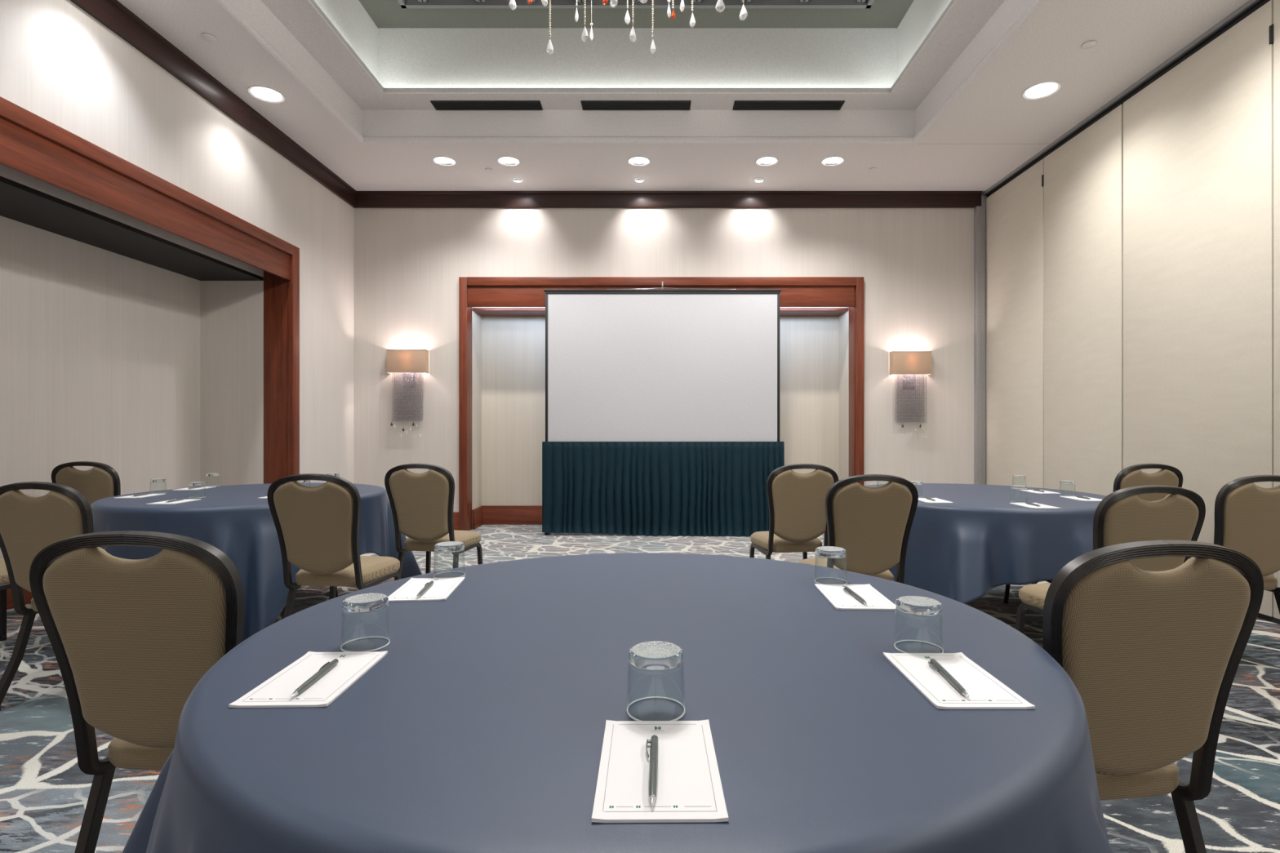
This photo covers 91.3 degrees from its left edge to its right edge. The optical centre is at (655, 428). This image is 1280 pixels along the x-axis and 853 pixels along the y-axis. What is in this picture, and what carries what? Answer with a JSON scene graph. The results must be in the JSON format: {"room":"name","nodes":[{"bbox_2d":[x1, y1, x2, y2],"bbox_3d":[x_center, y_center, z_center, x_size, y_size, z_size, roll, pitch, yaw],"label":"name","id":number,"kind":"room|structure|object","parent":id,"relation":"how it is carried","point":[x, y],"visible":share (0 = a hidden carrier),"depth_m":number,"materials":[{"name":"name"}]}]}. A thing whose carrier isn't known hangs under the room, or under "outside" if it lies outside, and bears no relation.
{"room":"event hall","nodes":[
{"label":"event hall","id":0,"kind":"room"},
{"bbox_2d":[0,164,263,557],"bbox_3d":[-3.875,-0.340,3.275,0.810,3.000,5.150,0,0,0],"label":"wall","id":1,"kind":"structure","parent":0,"point":[144,371],"depth_m":4.88,"materials":[{"name":"paint"}]},
{"bbox_2d":[0,175,263,280],"bbox_3d":[-3.890,-1.375,3.275,0.580,0.030,4.950,0,0,0],"label":"trim","id":2,"kind":"structure","parent":1,"relation":"attached to","point":[20,202],"depth_m":4.39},
{"bbox_2d":[0,0,354,483],"bbox_3d":[-3.420,-0.740,1.400,0.100,3.800,11.400,0,0,0],"label":"wall","id":3,"kind":"structure","parent":0,"point":[59,63],"depth_m":4.68,"materials":[{"name":"paint"}]},
{"bbox_2d":[6,588,32,609],"bbox_3d":[-3.760,1.047,1.400,0.840,0.226,11.200,0,0,0],"label":"baseboard","id":4,"kind":"structure","parent":3,"relation":"attached to","point":[28,596],"depth_m":4.04,"materials":[{"name":"brown wood"}]},
{"bbox_2d":[0,96,299,484],"bbox_3d":[-3.460,-0.263,3.275,0.280,2.846,5.140,0,0,0],"label":"trim","id":5,"kind":"structure","parent":3,"relation":"attached to","point":[32,145],"depth_m":4.58,"materials":[{"name":"brown wood"}]},
{"bbox_2d":[70,0,356,208],"bbox_3d":[-3.342,-2.554,1.400,0.055,0.172,11.196,0,0,0],"label":"trim","id":6,"kind":"structure","parent":3,"relation":"attached to","point":[112,14],"depth_m":4.63,"materials":[{"name":"brown wood"}]},
{"bbox_2d":[0,524,1279,852],"bbox_3d":[-0.225,1.210,1.750,8.350,0.100,12.100,0,0,0],"label":"floor","id":7,"kind":"structure","parent":0,"point":[44,790],"depth_m":2.26,"materials":[{"name":"carpet"}]},
{"bbox_2d":[0,557,10,641],"bbox_3d":[-3.397,0.690,3.169,0.456,0.953,0.523,0,0,5],"label":"banquet chair","id":8,"kind":"object","parent":7,"relation":"on","point":[5,584],"visible":0.18,"depth_m":3.41,"materials":[{"name":"brown metal"}]},
{"bbox_2d":[0,481,93,711],"bbox_3d":[-2.474,0.690,2.760,0.456,0.953,0.523,0,0,6],"label":"banquet chair","id":9,"kind":"object","parent":7,"relation":"on","point":[28,525],"visible":0.52,"depth_m":2.53,"materials":[{"name":"beige fabric"}]},
{"bbox_2d":[51,461,120,505],"bbox_3d":[-3.732,0.690,4.339,0.456,0.953,0.523,0,0,3],"label":"banquet chair","id":10,"kind":"object","parent":7,"relation":"on","point":[100,482],"visible":0.35,"depth_m":4.09,"materials":[{"name":"beige fabric"}]},
{"bbox_2d":[29,530,244,852],"bbox_3d":[-1.085,0.690,1.549,0.456,0.953,0.523,0,0,3],"label":"banquet chair","id":11,"kind":"object","parent":7,"relation":"on","point":[131,640],"visible":0.74,"depth_m":1.32,"materials":[{"name":"beige fabric"}]},
{"bbox_2d":[281,586,337,619],"bbox_3d":[-2.500,0.785,3.900,1.496,0.754,1.496,0,0,0],"label":"round table","id":12,"kind":"object","parent":7,"relation":"on","point":[336,586],"visible":0.06,"depth_m":3.61,"materials":[{"name":"metal"}]},
{"bbox_2d":[90,482,422,640],"bbox_3d":[-2.521,0.776,3.925,1.621,0.753,1.644,0,0,14],"label":"tablecloth","id":13,"kind":"object","parent":12,"relation":"on","point":[232,519],"visible":0.56,"depth_m":3.23,"materials":[{"name":"blue fabric"}]},
{"bbox_2d":[115,493,164,498],"bbox_3d":[-3.045,0.397,3.700,0.139,0.005,0.214,0,0,-4],"label":"notepad","id":14,"kind":"object","parent":13,"relation":"on","point":[148,495],"visible":0.88,"depth_m":3.65,"materials":[{"name":"white paper"}]},
{"bbox_2d":[131,493,149,496],"bbox_3d":[-3.047,0.391,3.699,0.015,0.010,0.144,0,0,-6],"label":"pen","id":15,"kind":"object","parent":14,"relation":"on","point":[144,493],"visible":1,"depth_m":3.70,"materials":[{"name":"grey metal"}]},
{"bbox_2d":[149,478,166,493],"bbox_3d":[-3.085,0.356,3.885,0.083,0.087,0.083,0,0,5],"label":"tumbler","id":16,"kind":"object","parent":13,"relation":"on","point":[158,480],"visible":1,"depth_m":3.86,"materials":[{"name":"clear glass"}]},
{"bbox_2d":[146,498,200,504],"bbox_3d":[-2.620,0.397,3.410,0.139,0.005,0.214,0,0,-2],"label":"notepad","id":17,"kind":"object","parent":13,"relation":"on","point":[183,500],"visible":0.92,"depth_m":3.37,"materials":[{"name":"white paper"}]},
{"bbox_2d":[165,497,183,502],"bbox_3d":[-2.623,0.391,3.409,0.015,0.010,0.144,0,0,-4],"label":"pen","id":18,"kind":"object","parent":17,"relation":"on","point":[177,500],"visible":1,"depth_m":3.41,"materials":[{"name":"grey"}]},
{"bbox_2d":[172,486,216,490],"bbox_3d":[-3.065,0.397,4.165,0.139,0.005,0.214,0,0,-3],"label":"notepad","id":19,"kind":"object","parent":13,"relation":"on","point":[202,487],"visible":0.88,"depth_m":4.15,"materials":[{"name":"white paper"}]},
{"bbox_2d":[186,485,202,488],"bbox_3d":[-3.068,0.391,4.164,0.015,0.010,0.144,0,0,-4],"label":"pen","id":20,"kind":"object","parent":19,"relation":"on","point":[199,486],"visible":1,"depth_m":4.16,"materials":[{"name":"grey metal"}]},
{"bbox_2d":[188,481,205,497],"bbox_3d":[-2.665,0.356,3.640,0.083,0.087,0.083,0,0,-12],"label":"tumbler","id":21,"kind":"object","parent":13,"relation":"on","point":[199,483],"visible":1,"depth_m":3.62,"materials":[{"name":"clear glass"}]},
{"bbox_2d":[205,473,219,486],"bbox_3d":[-3.090,0.356,4.370,0.083,0.087,0.083,0,0,-29],"label":"tumbler","id":22,"kind":"object","parent":13,"relation":"on","point":[206,474],"visible":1,"depth_m":4.34,"materials":[{"name":"clear glass"}]},
{"bbox_2d":[297,480,311,482],"bbox_3d":[-2.170,0.356,3.860,0.083,0.087,0.083,0,0,44],"label":"tumbler","id":23,"kind":"object","parent":13,"relation":"on","point":[302,481],"visible":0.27,"depth_m":3.83,"materials":[{"name":"clear glass"}]},
{"bbox_2d":[326,472,339,475],"bbox_3d":[-2.260,0.356,4.390,0.083,0.087,0.083,0,0,27],"label":"tumbler","id":24,"kind":"object","parent":13,"relation":"on","point":[331,473],"visible":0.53,"depth_m":4.37,"materials":[{"name":"clear glass"}]},
{"bbox_2d":[266,473,401,618],"bbox_3d":[-1.609,0.690,3.208,0.456,0.953,0.523,0,0,4],"label":"banquet chair","id":25,"kind":"object","parent":7,"relation":"on","point":[317,527],"visible":0.94,"depth_m":3.00,"materials":[{"name":"beige fabric"}]},
{"bbox_2d":[384,463,482,580],"bbox_3d":[-1.420,0.690,4.080,0.456,0.953,0.523,0,0,9],"label":"banquet chair","id":26,"kind":"object","parent":7,"relation":"on","point":[422,504],"visible":0.95,"depth_m":3.87,"materials":[{"name":"dark bronze metal"},{"name":"tan fabric"}]},
{"bbox_2d":[542,281,784,536],"bbox_3d":[0.086,-0.226,6.845,2.635,2.772,0.310,0,0,0],"label":"projection screen","id":27,"kind":"object","parent":7,"relation":"on","point":[662,406],"visible":0.96,"depth_m":6.84,"materials":[{"name":"white plastic"}]},
{"bbox_2d":[749,463,838,559],"bbox_3d":[0.874,0.690,4.051,0.456,0.953,0.523,0,0,-7],"label":"banquet chair","id":28,"kind":"object","parent":7,"relation":"on","point":[796,501],"visible":0.91,"depth_m":3.84,"materials":[{"name":"dark bronze metal"},{"name":"tan fabric"}]},
{"bbox_2d":[798,474,918,583],"bbox_3d":[0.991,0.690,3.168,0.456,0.953,0.523,0,0,-7],"label":"banquet chair","id":29,"kind":"object","parent":7,"relation":"on","point":[873,525],"visible":0.81,"depth_m":2.95,"materials":[{"name":"dark bronze metal"},{"name":"tan woven fabric"}]},
{"bbox_2d":[1003,580,1052,604],"bbox_3d":[1.970,0.785,3.860,1.496,0.754,1.496,0,0,0],"label":"round table","id":30,"kind":"object","parent":7,"relation":"on","point":[1007,586],"visible":0.06,"depth_m":4.14,"materials":[{"name":"metal"}]},
{"bbox_2d":[864,483,1106,604],"bbox_3d":[1.961,0.777,3.851,1.637,0.754,1.687,0,0,0],"label":"tablecloth","id":31,"kind":"object","parent":30,"relation":"on","point":[974,544],"visible":0.42,"depth_m":3.14,"materials":[{"name":"blue fabric"}]},
{"bbox_2d":[910,481,923,497],"bbox_3d":[1.534,0.356,3.690,0.083,0.087,0.083,0,0,-41],"label":"tumbler","id":32,"kind":"object","parent":31,"relation":"on","point":[916,483],"visible":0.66,"depth_m":3.66,"materials":[{"name":"clear glass"}]},
{"bbox_2d":[918,497,953,502],"bbox_3d":[1.535,0.397,3.470,0.139,0.005,0.214,0,0,1],"label":"notepad","id":33,"kind":"object","parent":31,"relation":"on","point":[923,500],"visible":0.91,"depth_m":3.44,"materials":[{"name":"white paper"}]},
{"bbox_2d":[1010,485,1027,502],"bbox_3d":[1.985,0.356,3.415,0.083,0.087,0.083,0,0,10],"label":"tumbler","id":34,"kind":"object","parent":31,"relation":"on","point":[1013,487],"visible":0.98,"depth_m":3.39,"materials":[{"name":"clear glass"}]},
{"bbox_2d":[1012,475,1026,479],"bbox_3d":[2.425,0.356,4.170,0.083,0.087,0.083,0,0,-24],"label":"tumbler","id":35,"kind":"object","parent":31,"relation":"on","point":[1022,477],"visible":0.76,"depth_m":4.14,"materials":[{"name":"clear glass"}]},
{"bbox_2d":[1009,502,1061,508],"bbox_3d":[1.960,0.397,3.235,0.139,0.005,0.214,0,0,1],"label":"notepad","id":36,"kind":"object","parent":31,"relation":"on","point":[1024,504],"visible":0.91,"depth_m":3.20,"materials":[{"name":"white paper"}]},
{"bbox_2d":[1025,502,1040,506],"bbox_3d":[1.952,0.391,3.235,0.015,0.010,0.144,0,0,4],"label":"pen","id":37,"kind":"object","parent":36,"relation":"on","point":[1028,503],"visible":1,"depth_m":3.24,"materials":[{"name":"grey"}]},
{"bbox_2d":[1018,489,1061,493],"bbox_3d":[2.425,0.397,3.950,0.139,0.005,0.214,0,0,2],"label":"notepad","id":38,"kind":"object","parent":31,"relation":"on","point":[1027,491],"visible":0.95,"depth_m":3.93,"materials":[{"name":"white paper"}]},
{"bbox_2d":[1058,480,1075,496],"bbox_3d":[2.460,0.356,3.735,0.083,0.087,0.083,0,0,-7],"label":"tumbler","id":39,"kind":"object","parent":31,"relation":"on","point":[1066,482],"visible":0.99,"depth_m":3.71,"materials":[{"name":"clear glass"}]},
{"bbox_2d":[1059,496,1102,501],"bbox_3d":[2.435,0.397,3.555,0.139,0.005,0.214,0,0,2],"label":"notepad","id":40,"kind":"object","parent":31,"relation":"on","point":[1068,497],"visible":0.88,"depth_m":3.52,"materials":[{"name":"white paper"}]},
{"bbox_2d":[1075,495,1091,499],"bbox_3d":[2.432,0.391,3.555,0.015,0.010,0.144,0,0,5],"label":"pen","id":41,"kind":"object","parent":40,"relation":"on","point":[1083,497],"visible":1,"depth_m":3.55,"materials":[{"name":"grey"}]},
{"bbox_2d":[1015,484,1205,634],"bbox_3d":[1.858,0.690,2.609,0.456,0.953,0.523,0,0,-7],"label":"banquet chair","id":42,"kind":"object","parent":7,"relation":"on","point":[1122,517],"visible":0.48,"depth_m":2.37,"materials":[{"name":"dark bronze metal"},{"name":"tan woven fabric"}]},
{"bbox_2d":[1113,463,1182,501],"bbox_3d":[3.002,0.690,4.068,0.456,0.953,0.523,0,0,-7],"label":"banquet chair","id":43,"kind":"object","parent":7,"relation":"on","point":[1131,476],"visible":0.27,"depth_m":3.82,"materials":[{"name":"beige fabric"}]},
{"bbox_2d":[1042,540,1263,852],"bbox_3d":[0.942,0.690,1.438,0.456,0.953,0.523,0,0,-7],"label":"banquet chair","id":44,"kind":"object","parent":7,"relation":"on","point":[1153,659],"visible":0.7,"depth_m":1.22,"materials":[{"name":"dark bronze metal"},{"name":"tan woven fabric"}]},
{"bbox_2d":[1213,475,1279,613],"bbox_3d":[2.827,0.690,3.130,0.456,0.953,0.523,0,0,-1],"label":"banquet chair","id":45,"kind":"object","parent":7,"relation":"on","point":[1247,514],"visible":0.63,"depth_m":2.91,"materials":[{"name":"tan woven fabric"},{"name":"black metal"}]},
{"bbox_2d":[354,192,986,511],"bbox_3d":[0.215,-0.740,7.050,7.470,3.800,0.100,0,0,0],"label":"wall","id":46,"kind":"structure","parent":0,"point":[916,265],"depth_m":7.00,"materials":[{"name":"paint"}]},
{"bbox_2d":[386,349,428,436],"bbox_3d":[-2.745,-0.392,6.947,0.434,0.965,0.107,0,0,0],"label":"wall sconce","id":47,"kind":"object","parent":46,"relation":"attached to","point":[408,362],"visible":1,"depth_m":6.90,"materials":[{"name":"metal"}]},
{"bbox_2d":[391,373,423,421],"bbox_3d":[-2.745,-0.366,6.937,0.326,0.574,0.067,0,0,0],"label":"curtain","id":48,"kind":"object","parent":47,"relation":"hanging from","point":[410,380],"depth_m":6.91,"materials":[{"name":"glass"}]},
{"bbox_2d":[453,506,542,530],"bbox_3d":[0.095,1.047,7.280,6.930,0.226,0.620,0,0,0],"label":"baseboard","id":49,"kind":"structure","parent":46,"relation":"attached to","point":[482,515],"depth_m":7.56,"materials":[{"name":"brown wood"}]},
{"bbox_2d":[471,306,848,529],"bbox_3d":[0.059,-0.340,7.355,4.529,3.000,0.670,0,0,0],"label":"wall niche","id":50,"kind":"object","parent":46,"relation":"in","point":[508,353],"visible":0.23,"depth_m":7.59,"materials":[{"name":"fabric"}]},
{"bbox_2d":[472,307,848,316],"bbox_3d":[0.059,-1.375,7.395,4.329,0.030,0.390,0,0,0],"label":"trim","id":51,"kind":"structure","parent":46,"relation":"attached to","point":[483,312],"depth_m":7.31,"materials":[{"name":"brown wood"}]},
{"bbox_2d":[458,276,863,530],"bbox_3d":[0.070,-0.263,7.075,4.499,2.846,0.250,0,0,0],"label":"trim","id":52,"kind":"structure","parent":46,"relation":"attached to","point":[473,291],"depth_m":6.95,"materials":[{"name":"brown wood"}]},
{"bbox_2d":[355,191,982,208],"bbox_3d":[0.130,-2.554,6.973,7.000,0.172,0.055,0,0,0],"label":"trim","id":53,"kind":"structure","parent":46,"relation":"attached to","point":[364,199],"depth_m":6.97,"materials":[{"name":"brown wood"}]},
{"bbox_2d":[888,351,932,438],"bbox_3d":[2.832,-0.373,6.947,0.434,0.965,0.107,0,0,0],"label":"wall sconce","id":54,"kind":"object","parent":46,"relation":"attached to","point":[908,365],"visible":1,"depth_m":6.90,"materials":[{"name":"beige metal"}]},
{"bbox_2d":[894,374,926,422],"bbox_3d":[2.832,-0.348,6.937,0.326,0.574,0.067,0,0,0],"label":"curtain","id":55,"kind":"object","parent":54,"relation":"hanging from","point":[908,382],"depth_m":6.91,"materials":[{"name":"glass"}]},
{"bbox_2d":[117,0,1248,192],"bbox_3d":[0.215,-3.165,1.400,7.470,1.050,11.400,0,0,0],"label":"ceiling","id":56,"kind":"structure","parent":0,"point":[380,64],"depth_m":5.61,"materials":[{"name":"paint"}]},
{"bbox_2d":[200,33,217,42],"bbox_3d":[-3.007,-2.637,4.217,0.088,0.018,0.088,0,0,0],"label":"cap","id":57,"kind":"object","parent":56,"relation":"attached to","point":[206,37],"visible":1,"depth_m":4.21,"materials":[{"name":"white plastic"}]},
{"bbox_2d":[247,84,285,103],"bbox_3d":[-3.065,-2.636,4.937,0.258,0.008,0.258,0,0,0],"label":"recessed light","id":58,"kind":"object","parent":56,"relation":"in","point":[263,93],"visible":1,"depth_m":4.93,"materials":[{"name":"white"}]},
{"bbox_2d":[432,155,456,166],"bbox_3d":[-2.076,-2.631,6.170,0.225,0.018,0.225,0,0,0],"label":"recessed light","id":59,"kind":"object","parent":56,"relation":"in","point":[445,161],"visible":1,"depth_m":6.17,"materials":[{"name":"white"}]},
{"bbox_2d":[430,100,542,110],"bbox_3d":[-1.532,-2.951,5.712,0.989,0.008,0.156,0,0,0],"label":"ceiling vent","id":60,"kind":"object","parent":56,"relation":"in","point":[437,104],"visible":1,"depth_m":5.71,"materials":[{"name":"black metal"}]},
{"bbox_2d":[497,155,520,166],"bbox_3d":[-1.443,-2.631,6.170,0.225,0.018,0.225,0,0,0],"label":"recessed light","id":61,"kind":"object","parent":56,"relation":"in","point":[508,161],"visible":1,"depth_m":6.17,"materials":[{"name":"white"}]},
{"bbox_2d":[511,177,523,182],"bbox_3d":[-1.459,-2.636,6.630,0.120,0.046,0.120,0,0,0],"label":"spotlight","id":62,"kind":"object","parent":56,"relation":"attached to","point":[514,179],"visible":1,"depth_m":6.60,"materials":[{"name":"white metal"}]},
{"bbox_2d":[541,0,553,54],"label":"chandelier","id":63,"kind":"object","parent":56,"relation":"hanging from","point":[549,49],"depth_m":2.45,"materials":[{"name":"clear glass"}]},
{"bbox_2d":[574,0,578,22],"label":"chandelier","id":64,"kind":"object","parent":56,"relation":"hanging from","point":[576,16],"depth_m":2.60,"materials":[{"name":"clear glass"}]},
{"bbox_2d":[581,0,593,41],"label":"chandelier","id":65,"kind":"object","parent":56,"relation":"hanging from","point":[584,36],"depth_m":2.40,"materials":[{"name":"clear glass"}]},
{"bbox_2d":[213,0,1046,144],"bbox_3d":[-0.155,-2.671,1.800,5.130,0.070,8.000,0,0,0],"label":"trim","id":66,"kind":"structure","parent":56,"relation":"attached to","point":[224,5],"depth_m":5.76,"materials":[{"name":"paint"}]},
{"bbox_2d":[624,0,635,41],"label":"chandelier","id":67,"kind":"object","parent":56,"relation":"hanging from","point":[633,36],"depth_m":2.40,"materials":[{"name":"clear glass"}]},
{"bbox_2d":[397,0,874,8],"bbox_3d":[-0.160,-3.565,2.297,3.968,0.050,5.958,0,0,0],"label":"lattice panel","id":68,"kind":"object","parent":56,"relation":"attached to","point":[404,3],"visible":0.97,"depth_m":5.23,"materials":[{"name":"metal"}]},
{"bbox_2d":[508,0,516,9],"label":"chandelier","id":69,"kind":"object","parent":68,"relation":"hanging from","point":[512,4],"depth_m":2.44,"materials":[{"name":"clear glass"}]},
{"bbox_2d":[602,0,617,7],"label":"chandelier","id":70,"kind":"object","parent":68,"relation":"hanging from","point":[613,3],"depth_m":2.30,"materials":[{"name":"clear glass"}]},
{"bbox_2d":[580,100,691,110],"bbox_3d":[-0.174,-2.951,5.712,0.994,0.008,0.156,0,0,0],"label":"ceiling vent","id":71,"kind":"object","parent":56,"relation":"in","point":[586,104],"visible":1,"depth_m":5.71,"materials":[{"name":"black metal"}]},
{"bbox_2d":[627,155,650,166],"bbox_3d":[-0.161,-2.631,6.170,0.225,0.018,0.225,0,0,0],"label":"recessed light","id":72,"kind":"object","parent":56,"relation":"in","point":[637,161],"visible":1,"depth_m":6.17,"materials":[{"name":"white"}]},
{"bbox_2d":[633,177,644,182],"bbox_3d":[-0.167,-2.636,6.630,0.120,0.046,0.120,0,0,0],"label":"spotlight","id":73,"kind":"object","parent":56,"relation":"attached to","point":[637,179],"visible":1,"depth_m":6.60,"materials":[{"name":"white metal"}]},
{"bbox_2d":[649,0,655,53],"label":"chandelier","id":74,"kind":"object","parent":56,"relation":"hanging from","point":[652,50],"depth_m":2.50,"materials":[{"name":"clear glass"}]},
{"bbox_2d":[666,0,675,18],"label":"chandelier","id":75,"kind":"object","parent":56,"relation":"hanging from","point":[668,12],"depth_m":2.59,"materials":[{"name":"clear glass"}]},
{"bbox_2d":[680,0,684,11],"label":"chandelier","id":76,"kind":"object","parent":56,"relation":"hanging from","point":[682,6],"depth_m":2.54,"materials":[{"name":"clear glass"}]},
{"bbox_2d":[689,0,695,27],"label":"chandelier","id":77,"kind":"object","parent":56,"relation":"hanging from","point":[692,21],"depth_m":2.55,"materials":[{"name":"clear glass"}]},
{"bbox_2d":[715,0,724,12],"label":"chandelier","id":78,"kind":"object","parent":56,"relation":"hanging from","point":[720,6],"depth_m":2.29,"materials":[{"name":"clear glass"}]},
{"bbox_2d":[739,0,747,20],"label":"chandelier","id":79,"kind":"object","parent":56,"relation":"hanging from","point":[743,15],"depth_m":2.39,"materials":[{"name":"clear glass"}]},
{"bbox_2d":[753,177,764,182],"bbox_3d":[1.101,-2.636,6.630,0.120,0.046,0.120,0,0,0],"label":"spotlight","id":80,"kind":"object","parent":56,"relation":"attached to","point":[757,179],"visible":1,"depth_m":6.60,"materials":[{"name":"white"}]},
{"bbox_2d":[755,155,778,166],"bbox_3d":[1.100,-2.631,6.170,0.225,0.018,0.225,0,0,0],"label":"recessed light","id":81,"kind":"object","parent":56,"relation":"in","point":[766,161],"visible":1,"depth_m":6.17,"materials":[{"name":"white"}]},
{"bbox_2d":[732,100,844,110],"bbox_3d":[1.212,-2.951,5.712,0.994,0.008,0.156,0,0,0],"label":"ceiling vent","id":82,"kind":"object","parent":56,"relation":"in","point":[738,104],"visible":1,"depth_m":5.71,"materials":[{"name":"black metal"}]},
{"bbox_2d":[821,155,844,166],"bbox_3d":[1.749,-2.631,6.170,0.225,0.018,0.225,0,0,0],"label":"recessed light","id":83,"kind":"object","parent":56,"relation":"in","point":[832,161],"visible":1,"depth_m":6.17,"materials":[{"name":"white"}]},
{"bbox_2d":[1021,80,1061,99],"bbox_3d":[3.010,-2.636,4.880,0.265,0.008,0.265,0,0,0],"label":"recessed light","id":84,"kind":"object","parent":56,"relation":"in","point":[1043,89],"visible":1,"depth_m":4.88,"materials":[{"name":"white"}]},
{"bbox_2d":[1081,40,1097,48],"bbox_3d":[2.976,-2.637,4.294,0.088,0.018,0.088,0,0,0],"label":"cap","id":85,"kind":"object","parent":56,"relation":"attached to","point":[1090,44],"visible":1,"depth_m":4.29,"materials":[{"name":"white plastic"}]},
{"bbox_2d":[973,0,1279,624],"bbox_3d":[3.723,-0.740,1.400,0.315,3.800,11.200,0,0,0],"label":"wall","id":86,"kind":"structure","parent":0,"point":[1126,272],"depth_m":4.70,"materials":[{"name":"fabric"}]},
{"bbox_3d":[-0.032,0.785,1.298,1.529,0.754,1.469,0,0,0],"label":"round table","id":87,"kind":"object","parent":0,"visible":0},
{"bbox_2d":[122,552,1114,852],"bbox_3d":[-0.062,0.777,1.293,1.692,0.753,1.649,0,0,9],"label":"tablecloth","id":88,"kind":"object","parent":87,"relation":"on","point":[480,726],"visible":0.94,"depth_m":0.85,"materials":[{"name":"blue fabric"}]},
{"bbox_2d":[228,650,387,707],"bbox_3d":[-0.543,0.397,1.004,0.139,0.005,0.214,0,0,-1],"label":"notepad","id":89,"kind":"object","parent":88,"relation":"on","point":[277,691],"visible":0.98,"depth_m":0.98,"materials":[{"name":"white paper"}]},
{"bbox_2d":[290,658,338,697],"bbox_3d":[-0.536,0.391,0.982,0.015,0.010,0.144,0,0,-3],"label":"pen","id":90,"kind":"object","parent":89,"relation":"on","point":[328,666],"visible":1,"depth_m":0.98,"materials":[{"name":"grey metal"}]},
{"bbox_2d":[340,593,390,652],"bbox_3d":[-0.535,0.356,1.156,0.083,0.087,0.083,0,0,-17],"label":"tumbler","id":91,"kind":"object","parent":88,"relation":"on","point":[363,603],"visible":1,"depth_m":1.14,"materials":[{"name":"clear glass"}]},
{"bbox_2d":[387,577,465,601],"bbox_3d":[-0.567,0.397,1.556,0.139,0.005,0.214,0,0,-5],"label":"notepad","id":92,"kind":"object","parent":88,"relation":"on","point":[442,588],"visible":0.96,"depth_m":1.54,"materials":[{"name":"white paper"}]},
{"bbox_2d":[416,580,433,597],"bbox_3d":[-0.564,0.391,1.523,0.015,0.010,0.144,0,0,-6],"label":"pen","id":93,"kind":"object","parent":92,"relation":"on","point":[427,585],"visible":1,"depth_m":1.52,"materials":[{"name":"grey"}]},
{"bbox_2d":[433,541,465,577],"bbox_3d":[-0.560,0.356,1.703,0.083,0.087,0.083,0,0,-34],"label":"tumbler","id":94,"kind":"object","parent":88,"relation":"on","point":[449,546],"visible":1,"depth_m":1.68,"materials":[{"name":"clear glass"}]},
{"bbox_2d":[626,640,684,720],"bbox_3d":[0.001,0.356,0.887,0.083,0.087,0.083,0,0,0],"label":"tumbler","id":95,"kind":"object","parent":88,"relation":"on","point":[655,656],"visible":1,"depth_m":0.87,"materials":[{"name":"clear glass"}]},
{"bbox_2d":[591,720,728,822],"bbox_3d":[0.004,0.397,0.742,0.139,0.005,0.214,0,0,0],"label":"notepad","id":96,"kind":"object","parent":88,"relation":"on","point":[690,788],"visible":0.97,"depth_m":0.71,"materials":[{"name":"white paper"}]},
{"bbox_2d":[645,735,657,806],"bbox_3d":[-0.005,0.391,0.721,0.015,0.010,0.144,0,0,1],"label":"pen","id":97,"kind":"object","parent":96,"relation":"on","point":[653,766],"visible":1,"depth_m":0.71,"materials":[{"name":"grey"}]},
{"bbox_2d":[813,546,847,584],"bbox_3d":[0.457,0.356,1.631,0.083,0.087,0.083,0,0,22],"label":"tumbler","id":98,"kind":"object","parent":88,"relation":"on","point":[826,552],"visible":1,"depth_m":1.61,"materials":[{"name":"clear glass"}]},
{"bbox_2d":[814,583,896,610],"bbox_3d":[0.472,0.397,1.486,0.139,0.005,0.214,0,0,2],"label":"notepad","id":99,"kind":"object","parent":88,"relation":"on","point":[835,594],"visible":0.88,"depth_m":1.47,"materials":[{"name":"white paper"}]},
{"bbox_2d":[843,586,866,604],"bbox_3d":[0.467,0.391,1.465,0.015,0.010,0.144,0,0,-2],"label":"pen","id":100,"kind":"object","parent":99,"relation":"on","point":[846,588],"visible":1,"depth_m":1.47,"materials":[{"name":"grey"}]},
{"bbox_2d":[893,595,943,653],"bbox_3d":[0.478,0.356,1.136,0.083,0.087,0.083,0,0,39],"label":"tumbler","id":101,"kind":"object","parent":88,"relation":"on","point":[914,606],"visible":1,"depth_m":1.12,"materials":[{"name":"clear glass"}]},
{"bbox_2d":[883,652,1035,709],"bbox_3d":[0.471,0.397,0.998,0.139,0.005,0.214,0,0,0],"label":"notepad","id":102,"kind":"object","parent":88,"relation":"on","point":[984,691],"visible":0.92,"depth_m":0.97,"materials":[{"name":"white paper"}]},
{"bbox_2d":[928,658,968,697],"bbox_3d":[0.459,0.391,0.984,0.015,0.010,0.144,0,0,4],"label":"pen","id":103,"kind":"object","parent":102,"relation":"on","point":[933,663],"visible":1,"depth_m":0.98,"materials":[{"name":"grey"}]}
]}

